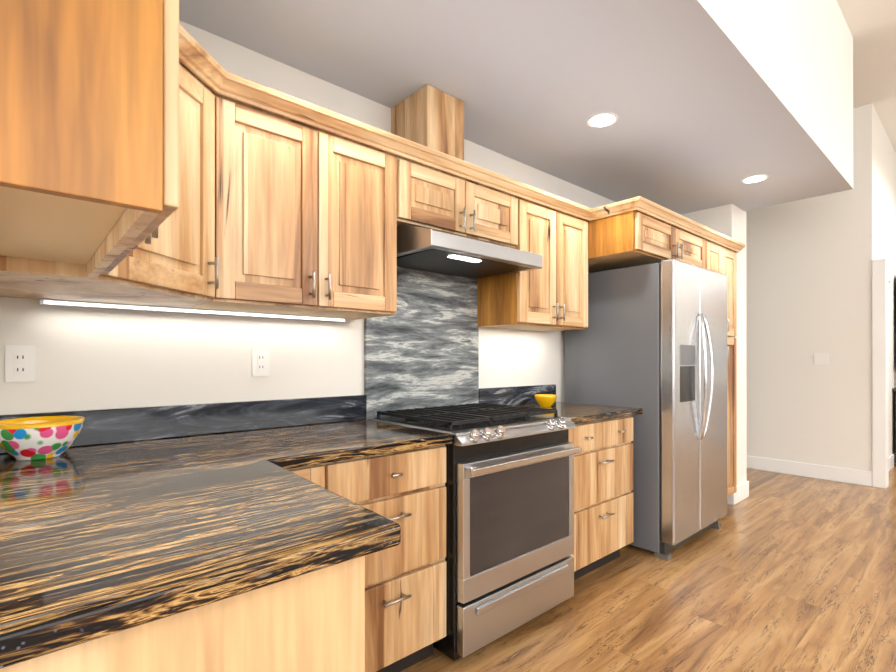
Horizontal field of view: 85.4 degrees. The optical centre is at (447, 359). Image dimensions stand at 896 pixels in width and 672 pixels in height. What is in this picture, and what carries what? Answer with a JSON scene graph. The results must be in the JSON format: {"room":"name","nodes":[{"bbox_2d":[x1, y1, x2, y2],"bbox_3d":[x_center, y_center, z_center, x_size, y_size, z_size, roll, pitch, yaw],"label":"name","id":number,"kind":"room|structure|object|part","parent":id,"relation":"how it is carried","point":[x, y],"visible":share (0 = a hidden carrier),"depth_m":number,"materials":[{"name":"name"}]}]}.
{"room":"kitchen","nodes":[
{"label":"kitchen","id":0,"kind":"room"},
{"bbox_2d":[0,20,614,414],"bbox_3d":[0.112,-0.044,2.953,4.820,2.510,0.120,0,0,-42],"label":"wall","id":1,"kind":"structure","parent":0,"point":[91,358],"depth_m":1.98,"materials":[{"name":"white paint"}]},
{"bbox_2d":[5,345,34,381],"bbox_3d":[-1.367,0.014,1.551,0.072,0.116,0.010,0,0,-42],"label":"electrical outlet","id":2,"kind":"object","parent":1,"relation":"attached to","point":[19,363],"visible":1,"depth_m":1.55,"materials":[{"name":"white plastic"}]},
{"bbox_2d":[0,60,218,307],"bbox_3d":[-1.054,-0.559,1.419,0.677,0.725,0.623,0,0,-42],"label":"upper cabinet","id":3,"kind":"object","parent":1,"relation":"attached to","point":[175,263],"visible":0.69,"depth_m":1.47,"materials":[{"name":"brown wood"}]},
{"bbox_3d":[-0.815,-0.544,1.408,0.334,0.675,0.290,0,0,-42],"label":"door","id":4,"kind":"part","parent":3,"relation":"part of","materials":[{"name":"brown wood"}]},
{"bbox_3d":[-0.765,-0.281,1.580,0.029,0.100,0.032,0,0,-42],"label":"door handle","id":5,"kind":"part","parent":3,"relation":"part of","materials":[{"name":"silver metal"}]},
{"bbox_2d":[0,395,365,453],"bbox_3d":[-0.950,0.234,1.909,1.446,0.119,0.026,0,0,-42],"label":"backsplash","id":6,"kind":"structure","parent":1,"relation":"attached to","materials":[{"name":"stone"}]},
{"bbox_2d":[252,349,268,375],"bbox_3d":[-0.794,0.013,2.060,0.072,0.116,0.010,0,0,-42],"label":"electrical outlet","id":7,"kind":"object","parent":1,"relation":"attached to","point":[260,362],"visible":1,"depth_m":2.06,"materials":[{"name":"white plastic"}]},
{"bbox_2d":[190,90,396,318],"bbox_3d":[-0.601,-0.558,1.983,0.752,0.725,0.380,0,0,-42],"label":"upper cabinet","id":8,"kind":"object","parent":1,"relation":"attached to","point":[305,219],"visible":0.98,"depth_m":1.83,"materials":[{"name":"brown wood"}]},
{"bbox_2d":[40,299,345,322],"bbox_3d":[-0.907,-0.185,1.941,1.110,0.018,0.034,0,0,-42],"label":"under-cabinet light strip","id":9,"kind":"object","parent":8,"relation":"attached to","point":[63,303],"visible":1,"depth_m":1.83,"materials":[{"name":"silver metal"}]},
{"bbox_3d":[-0.645,-0.543,1.752,0.367,0.675,0.020,0,0,-42],"label":"door","id":10,"kind":"part","parent":8,"relation":"part of","materials":[{"name":"brown wood"}]},
{"bbox_3d":[-0.512,-0.281,1.833,0.011,0.100,0.036,0,0,-42],"label":"door handle","id":11,"kind":"part","parent":8,"relation":"part of","materials":[{"name":"silver metal"}]},
{"bbox_3d":[-0.462,-0.281,1.876,0.011,0.100,0.036,0,0,-42],"label":"door handle","id":12,"kind":"part","parent":8,"relation":"part of","materials":[{"name":"silver metal"}]},
{"bbox_3d":[-0.366,-0.543,1.999,0.367,0.675,0.020,0,0,-42],"label":"door","id":13,"kind":"part","parent":8,"relation":"part of","materials":[{"name":"brown wood"}]},
{"bbox_2d":[364,267,478,419],"bbox_3d":[-0.116,-0.090,2.653,0.780,0.800,0.022,0,0,-42],"label":"backsplash","id":14,"kind":"structure","parent":1,"relation":"attached to","point":[421,347],"depth_m":2.63,"materials":[{"name":"grey stone"}]},
{"bbox_2d":[395,155,517,247],"bbox_3d":[-0.017,-0.766,2.503,0.804,0.308,0.380,0,0,-42],"label":"upper cabinet","id":15,"kind":"object","parent":1,"relation":"attached to","point":[428,197],"visible":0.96,"depth_m":2.34,"materials":[{"name":"brown wood"}]},
{"bbox_2d":[391,84,463,159],"bbox_3d":[-0.106,-1.109,2.478,0.240,0.377,0.298,0,0,-42],"label":"box","id":16,"kind":"object","parent":15,"relation":"on","point":[427,115],"visible":0.44,"depth_m":2.37,"materials":[{"name":"brown wood"}]},
{"bbox_3d":[-0.070,-0.751,2.263,0.393,0.258,0.020,0,0,-42],"label":"door","id":17,"kind":"part","parent":15,"relation":"part of","materials":[{"name":"brown wood"}]},
{"bbox_3d":[0.073,-0.682,2.352,0.011,0.100,0.036,0,0,-42],"label":"door handle","id":18,"kind":"part","parent":15,"relation":"part of","materials":[{"name":"silver metal"}]},
{"bbox_2d":[397,224,542,278],"bbox_3d":[0.045,-0.539,2.473,0.756,0.138,0.505,0,0,-42],"label":"range hood","id":19,"kind":"object","parent":15,"relation":"attached to","point":[425,249],"visible":0.83,"depth_m":2.29,"materials":[{"name":"silver metal"}]},
{"bbox_2d":[448,255,480,262],"bbox_3d":[0.080,-0.473,2.283,0.180,0.006,0.040,0,0,-42],"label":"lamp","id":20,"kind":"object","parent":19,"relation":"on","point":[459,257],"depth_m":2.26,"materials":[{"name":"white"}]},
{"bbox_3d":[0.122,-0.682,2.396,0.011,0.100,0.036,0,0,-42],"label":"door handle","id":21,"kind":"part","parent":15,"relation":"part of","materials":[{"name":"silver metal"}]},
{"bbox_3d":[0.228,-0.751,2.528,0.393,0.258,0.020,0,0,-42],"label":"door","id":22,"kind":"part","parent":15,"relation":"part of","materials":[{"name":"brown wood"}]},
{"bbox_2d":[479,384,555,404],"bbox_3d":[0.467,0.235,3.168,0.764,0.119,0.026,0,0,-42],"label":"backsplash","id":23,"kind":"structure","parent":1,"relation":"attached to","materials":[{"name":"stone"}]},
{"bbox_2d":[477,196,587,330],"bbox_3d":[0.544,-0.557,3.001,0.688,0.725,0.380,0,0,-42],"label":"upper cabinet","id":24,"kind":"object","parent":1,"relation":"attached to","point":[551,294],"visible":0.85,"depth_m":2.85,"materials":[{"name":"beige wood"}]},
{"bbox_3d":[0.512,-0.542,2.780,0.335,0.675,0.020,0,0,-42],"label":"door","id":25,"kind":"part","parent":24,"relation":"part of","materials":[{"name":"brown wood"}]},
{"bbox_3d":[0.634,-0.280,2.850,0.011,0.100,0.036,0,0,-42],"label":"door handle","id":26,"kind":"part","parent":24,"relation":"part of","materials":[{"name":"silver metal"}]},
{"bbox_3d":[0.683,-0.279,2.894,0.011,0.100,0.036,0,0,-42],"label":"door handle","id":27,"kind":"part","parent":24,"relation":"part of","materials":[{"name":"silver metal"}]},
{"bbox_3d":[0.767,-0.542,3.006,0.335,0.675,0.020,0,0,-42],"label":"door","id":28,"kind":"part","parent":24,"relation":"part of","materials":[{"name":"brown wood"}]},
{"bbox_2d":[586,210,705,272],"bbox_3d":[1.304,-0.784,3.465,1.056,0.270,0.694,0,0,-42],"label":"upper cabinet","id":29,"kind":"object","parent":1,"relation":"attached to","point":[629,239],"visible":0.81,"depth_m":3.08,"materials":[{"name":"beige wood"}]},
{"bbox_2d":[179,24,745,252],"bbox_3d":[0.724,-0.917,2.675,0.940,0.061,4.479,0,0,40],"label":"crown molding","id":30,"kind":"structure","parent":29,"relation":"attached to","point":[196,58],"depth_m":2.06,"materials":[{"name":"brown wood"}]},
{"bbox_3d":[1.319,-0.769,3.075,0.508,0.220,0.020,0,0,-42],"label":"door","id":31,"kind":"part","parent":29,"relation":"part of","materials":[{"name":"brown wood"}]},
{"bbox_3d":[1.505,-0.719,3.203,0.011,0.100,0.036,0,0,-42],"label":"door handle","id":32,"kind":"part","parent":29,"relation":"part of","materials":[{"name":"silver metal"}]},
{"bbox_3d":[1.554,-0.719,3.246,0.011,0.100,0.036,0,0,-42],"label":"door handle","id":33,"kind":"part","parent":29,"relation":"part of","materials":[{"name":"silver metal"}]},
{"bbox_3d":[1.703,-0.769,3.416,0.508,0.220,0.020,0,0,-42],"label":"door","id":34,"kind":"part","parent":29,"relation":"part of","materials":[{"name":"brown wood"}]},
{"bbox_2d":[179,0,852,214],"bbox_3d":[0.680,-1.875,2.550,5.130,1.150,1.480,0,0,-42],"label":"ceiling soffit","id":35,"kind":"structure","parent":0,"point":[711,103],"depth_m":2.33,"materials":[{"name":"grey paint"}]},
{"bbox_2d":[586,112,617,127],"bbox_3d":[0.837,-1.297,2.636,0.164,0.006,0.164,0,0,-42],"label":"recessed light","id":36,"kind":"object","parent":35,"relation":"attached to","point":[602,120],"visible":1,"depth_m":2.63,"materials":[{"name":"white"}]},
{"bbox_2d":[741,174,767,182],"bbox_3d":[2.205,-1.296,3.490,0.164,0.006,0.164,0,0,-42],"label":"recessed light","id":37,"kind":"object","parent":35,"relation":"attached to","point":[755,178],"visible":1,"depth_m":3.48,"materials":[{"name":"white"}]},
{"bbox_2d":[401,464,895,671],"bbox_3d":[3.022,1.240,2.447,16.000,0.060,13.500,0,0,-42],"label":"floor","id":38,"kind":"structure","parent":0,"point":[779,572],"depth_m":2.42,"materials":[{"name":"laminate"}]},
{"bbox_2d":[0,556,364,671],"bbox_3d":[-0.625,0.771,0.910,0.645,0.874,0.715,0,0,-42],"label":"base cabinet","id":39,"kind":"object","parent":38,"relation":"on","point":[313,621],"visible":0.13,"depth_m":0.73,"materials":[{"name":"brown wood"}]},
{"bbox_2d":[286,445,445,671],"bbox_3d":[-0.493,0.772,1.884,0.796,0.874,0.670,0,0,-42],"label":"base cabinet","id":40,"kind":"object","parent":38,"relation":"on","point":[405,603],"visible":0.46,"depth_m":1.78,"materials":[{"name":"brown wood"}]},
{"bbox_2d":[0,395,451,668],"bbox_3d":[-0.512,0.253,1.400,1.468,0.158,1.370,0,0,-42],"label":"countertop","id":41,"kind":"structure","parent":40,"relation":"on","point":[113,521],"depth_m":0.92,"materials":[{"name":"black stone"}]},
{"bbox_2d":[0,416,84,460],"bbox_3d":[-1.230,0.237,1.460,0.220,0.111,0.220,0,0,-42],"label":"floral bowl","id":42,"kind":"object","parent":41,"relation":"on","point":[34,438],"visible":1,"depth_m":1.40,"materials":[{"name":"ceramic"}]},
{"bbox_3d":[-0.497,0.719,1.493,0.250,0.750,0.020,0,0,-42],"label":"door","id":43,"kind":"part","parent":40,"relation":"part of","materials":[{"name":"brown wood"}]},
{"bbox_3d":[-0.204,0.416,1.754,0.515,0.143,0.020,0,0,-42],"label":"drawer","id":44,"kind":"part","parent":40,"relation":"part of","materials":[{"name":"brown wood"}]},
{"bbox_3d":[-0.187,0.412,1.734,0.044,0.012,0.032,0,0,-42],"label":"drawer handle","id":45,"kind":"part","parent":40,"relation":"part of","materials":[{"name":"silver metal"}]},
{"bbox_3d":[-0.186,0.857,1.733,0.115,0.011,0.036,0,0,-42],"label":"drawer handle","id":46,"kind":"part","parent":40,"relation":"part of","materials":[{"name":"silver metal"}]},
{"bbox_3d":[-0.186,0.562,1.733,0.115,0.011,0.036,0,0,-42],"label":"drawer handle","id":47,"kind":"part","parent":40,"relation":"part of","materials":[{"name":"silver metal"}]},
{"bbox_3d":[-0.204,0.642,1.754,0.515,0.280,0.020,0,0,-42],"label":"drawer","id":48,"kind":"part","parent":40,"relation":"part of","materials":[{"name":"brown wood"}]},
{"bbox_3d":[-0.204,0.946,1.754,0.515,0.297,0.020,0,0,-42],"label":"drawer","id":49,"kind":"part","parent":40,"relation":"part of","materials":[{"name":"brown wood"}]},
{"bbox_2d":[368,403,581,660],"bbox_3d":[0.135,0.722,2.370,0.776,0.937,0.720,0,0,-42],"label":"range","id":50,"kind":"object","parent":38,"relation":"on","point":[509,485],"visible":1,"depth_m":2.08,"materials":[{"name":"silver metal"}]},
{"bbox_3d":[0.329,0.321,2.152,0.776,0.033,0.045,0,0,-42],"label":"panel","id":51,"kind":"part","parent":50,"relation":"part of","materials":[{"name":"silver metal"}]},
{"bbox_3d":[0.332,1.067,2.148,0.752,0.195,0.054,0,0,-42],"label":"drawer","id":52,"kind":"part","parent":50,"relation":"part of","materials":[{"name":"silver metal"}]},
{"bbox_3d":[0.327,0.682,2.154,0.752,0.545,0.040,0,0,-42],"label":"door","id":53,"kind":"part","parent":50,"relation":"part of","materials":[{"name":"silver metal"}]},
{"bbox_3d":[0.357,0.436,2.120,0.736,0.028,0.050,0,0,-42],"label":"handle","id":54,"kind":"part","parent":50,"relation":"part of","materials":[{"name":"silver metal"}]},
{"bbox_2d":[569,416,632,579],"bbox_3d":[0.658,0.774,2.907,0.704,0.874,0.670,0,0,-42],"label":"base cabinet","id":55,"kind":"object","parent":38,"relation":"on","point":[603,497],"visible":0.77,"depth_m":2.69,"materials":[{"name":"brown wood"}]},
{"bbox_2d":[479,384,642,424],"bbox_3d":[0.677,0.255,2.932,0.764,0.158,0.658,0,0,-42],"label":"countertop","id":56,"kind":"structure","parent":55,"relation":"on","point":[578,413],"depth_m":2.98,"materials":[{"name":"black stone"}]},
{"bbox_2d":[534,394,556,406],"bbox_3d":[0.614,0.259,3.051,0.140,0.071,0.140,0,0,-42],"label":"bowl","id":57,"kind":"object","parent":56,"relation":"on","point":[545,400],"visible":1,"depth_m":3.01,"materials":[{"name":"yellow ceramic"}]},
{"bbox_3d":[0.723,0.417,2.578,0.335,0.143,0.020,0,0,-42],"label":"drawer","id":58,"kind":"part","parent":55,"relation":"part of","materials":[{"name":"brown wood"}]},
{"bbox_3d":[0.852,0.947,2.692,0.680,0.297,0.020,0,0,-42],"label":"drawer","id":59,"kind":"part","parent":55,"relation":"part of","materials":[{"name":"brown wood"}]},
{"bbox_3d":[0.852,0.643,2.692,0.680,0.280,0.020,0,0,-42],"label":"drawer","id":60,"kind":"part","parent":55,"relation":"part of","materials":[{"name":"brown wood"}]},
{"bbox_3d":[0.870,0.858,2.671,0.115,0.011,0.036,0,0,-42],"label":"drawer handle","id":61,"kind":"part","parent":55,"relation":"part of","materials":[{"name":"silver metal"}]},
{"bbox_3d":[0.870,0.563,2.671,0.115,0.011,0.036,0,0,-42],"label":"drawer handle","id":62,"kind":"part","parent":55,"relation":"part of","materials":[{"name":"silver metal"}]},
{"bbox_3d":[0.981,0.417,2.807,0.335,0.143,0.020,0,0,-42],"label":"drawer","id":63,"kind":"part","parent":55,"relation":"part of","materials":[{"name":"brown wood"}]},
{"bbox_2d":[565,259,726,560],"bbox_3d":[1.433,0.305,3.435,0.875,1.812,0.833,0,0,-42],"label":"fridge","id":64,"kind":"object","parent":38,"relation":"on","point":[650,340],"visible":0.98,"depth_m":3.06,"materials":[{"name":"grey metal"}]},
{"bbox_3d":[1.484,-0.027,3.005,0.220,0.125,0.004,0,0,-42],"label":"dispenser panel","id":65,"kind":"part","parent":64,"relation":"part of","materials":[{"name":"grey"}]},
{"bbox_2d":[703,238,736,496],"bbox_3d":[1.942,0.147,4.031,0.644,2.130,0.694,0,0,-42],"label":"pantry cabinet","id":66,"kind":"object","parent":38,"relation":"on","point":[721,259],"visible":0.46,"depth_m":3.92,"materials":[{"name":"brown wood"}]},
{"bbox_3d":[2.023,-0.533,3.700,0.313,0.690,0.020,0,0,-42],"label":"door","id":67,"kind":"part","parent":66,"relation":"part of","materials":[{"name":"brown wood"}]},
{"bbox_3d":[2.262,-0.533,3.912,0.313,0.690,0.020,0,0,-42],"label":"door","id":68,"kind":"part","parent":66,"relation":"part of","materials":[{"name":"brown wood"}]},
{"bbox_3d":[2.262,0.459,3.911,0.313,1.275,0.020,0,0,-42],"label":"door","id":69,"kind":"part","parent":66,"relation":"part of","materials":[{"name":"brown wood"}]},
{"bbox_2d":[682,204,746,504],"bbox_3d":[2.255,-0.043,4.441,0.360,2.510,0.740,0,0,-42],"label":"wall","id":70,"kind":"structure","parent":0,"point":[728,220],"depth_m":4.18,"materials":[{"name":"white paint"}]},
{"bbox_2d":[732,481,748,504],"bbox_3d":[2.494,1.142,4.148,0.330,0.140,0.016,0,0,-42],"label":"baseboard","id":71,"kind":"structure","parent":70,"relation":"attached to","point":[742,493],"depth_m":4.15,"materials":[{"name":"white"}]},
{"bbox_2d":[745,103,873,471],"bbox_3d":[2.203,-0.615,6.804,0.120,3.660,5.700,0,0,-42],"label":"wall","id":72,"kind":"structure","parent":0,"point":[808,278],"depth_m":4.97,"materials":[{"name":"white paint"}]},
{"bbox_2d":[747,455,871,485],"bbox_3d":[2.750,1.144,6.084,0.016,0.140,3.900,0,0,-42],"label":"baseboard","id":73,"kind":"structure","parent":72,"relation":"attached to","point":[851,476],"depth_m":4.97,"materials":[{"name":"white"}]},
{"bbox_2d":[814,353,827,364],"bbox_3d":[3.784,-0.002,4.924,0.010,0.116,0.118,0,0,-42],"label":"switch plate","id":74,"kind":"object","parent":72,"relation":"attached to","point":[820,358],"visible":1,"depth_m":4.92,"materials":[{"name":"white plastic"}]},
{"bbox_2d":[837,0,895,151],"bbox_3d":[3.022,-2.500,2.451,16.000,0.100,13.500,0,0,-42],"label":"ceiling","id":75,"kind":"structure","parent":0,"point":[871,24],"depth_m":3.91,"materials":[{"name":"white paint"}]},
{"bbox_2d":[874,108,895,455],"bbox_3d":[4.729,-0.617,5.316,1.680,3.660,0.120,0,0,-42],"label":"wall","id":76,"kind":"structure","parent":0,"point":[884,199],"depth_m":5.38,"materials":[{"name":"white paint"}]},
{"bbox_2d":[872,258,890,488],"bbox_3d":[4.481,0.133,4.947,1.100,2.160,0.100,0,0,-42],"label":"door frame","id":77,"kind":"structure","parent":76,"relation":"attached to","point":[881,276],"depth_m":4.58,"materials":[{"name":"white"}]},
{"bbox_2d":[889,451,895,470],"bbox_3d":[4.770,1.143,5.260,1.630,0.140,0.016,0,0,-42],"label":"baseboard","id":78,"kind":"structure","parent":76,"relation":"attached to","point":[892,458],"depth_m":5.42,"materials":[{"name":"white"}]},
{"bbox_3d":[-1.126,-0.047,0.850,0.175,2.510,1.380,0,0,-42],"label":"wall","id":79,"kind":"structure","parent":0,"visible":0},
{"bbox_2d":[0,0,178,278],"bbox_3d":[-0.720,-0.559,0.824,0.386,0.725,0.720,0,0,-42],"label":"upper cabinet","id":80,"kind":"object","parent":79,"relation":"attached to","point":[89,133],"visible":1,"depth_m":0.61,"materials":[{"name":"brown wood"}]},
{"bbox_3d":[-0.728,-0.544,1.055,0.020,0.675,0.351,0,0,-42],"label":"door","id":81,"kind":"part","parent":80,"relation":"part of","materials":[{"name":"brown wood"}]},
{"bbox_3d":[-0.611,-0.282,0.965,0.036,0.100,0.011,0,0,-42],"label":"door handle","id":82,"kind":"part","parent":80,"relation":"part of","materials":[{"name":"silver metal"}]},
{"bbox_3d":[-0.491,-0.544,0.788,0.020,0.675,0.351,0,0,-42],"label":"door","id":83,"kind":"part","parent":80,"relation":"part of","materials":[{"name":"brown wood"}]},
{"bbox_3d":[-0.567,-0.282,0.915,0.036,0.100,0.011,0,0,-42],"label":"door handle","id":84,"kind":"part","parent":80,"relation":"part of","materials":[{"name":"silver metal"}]}
]}

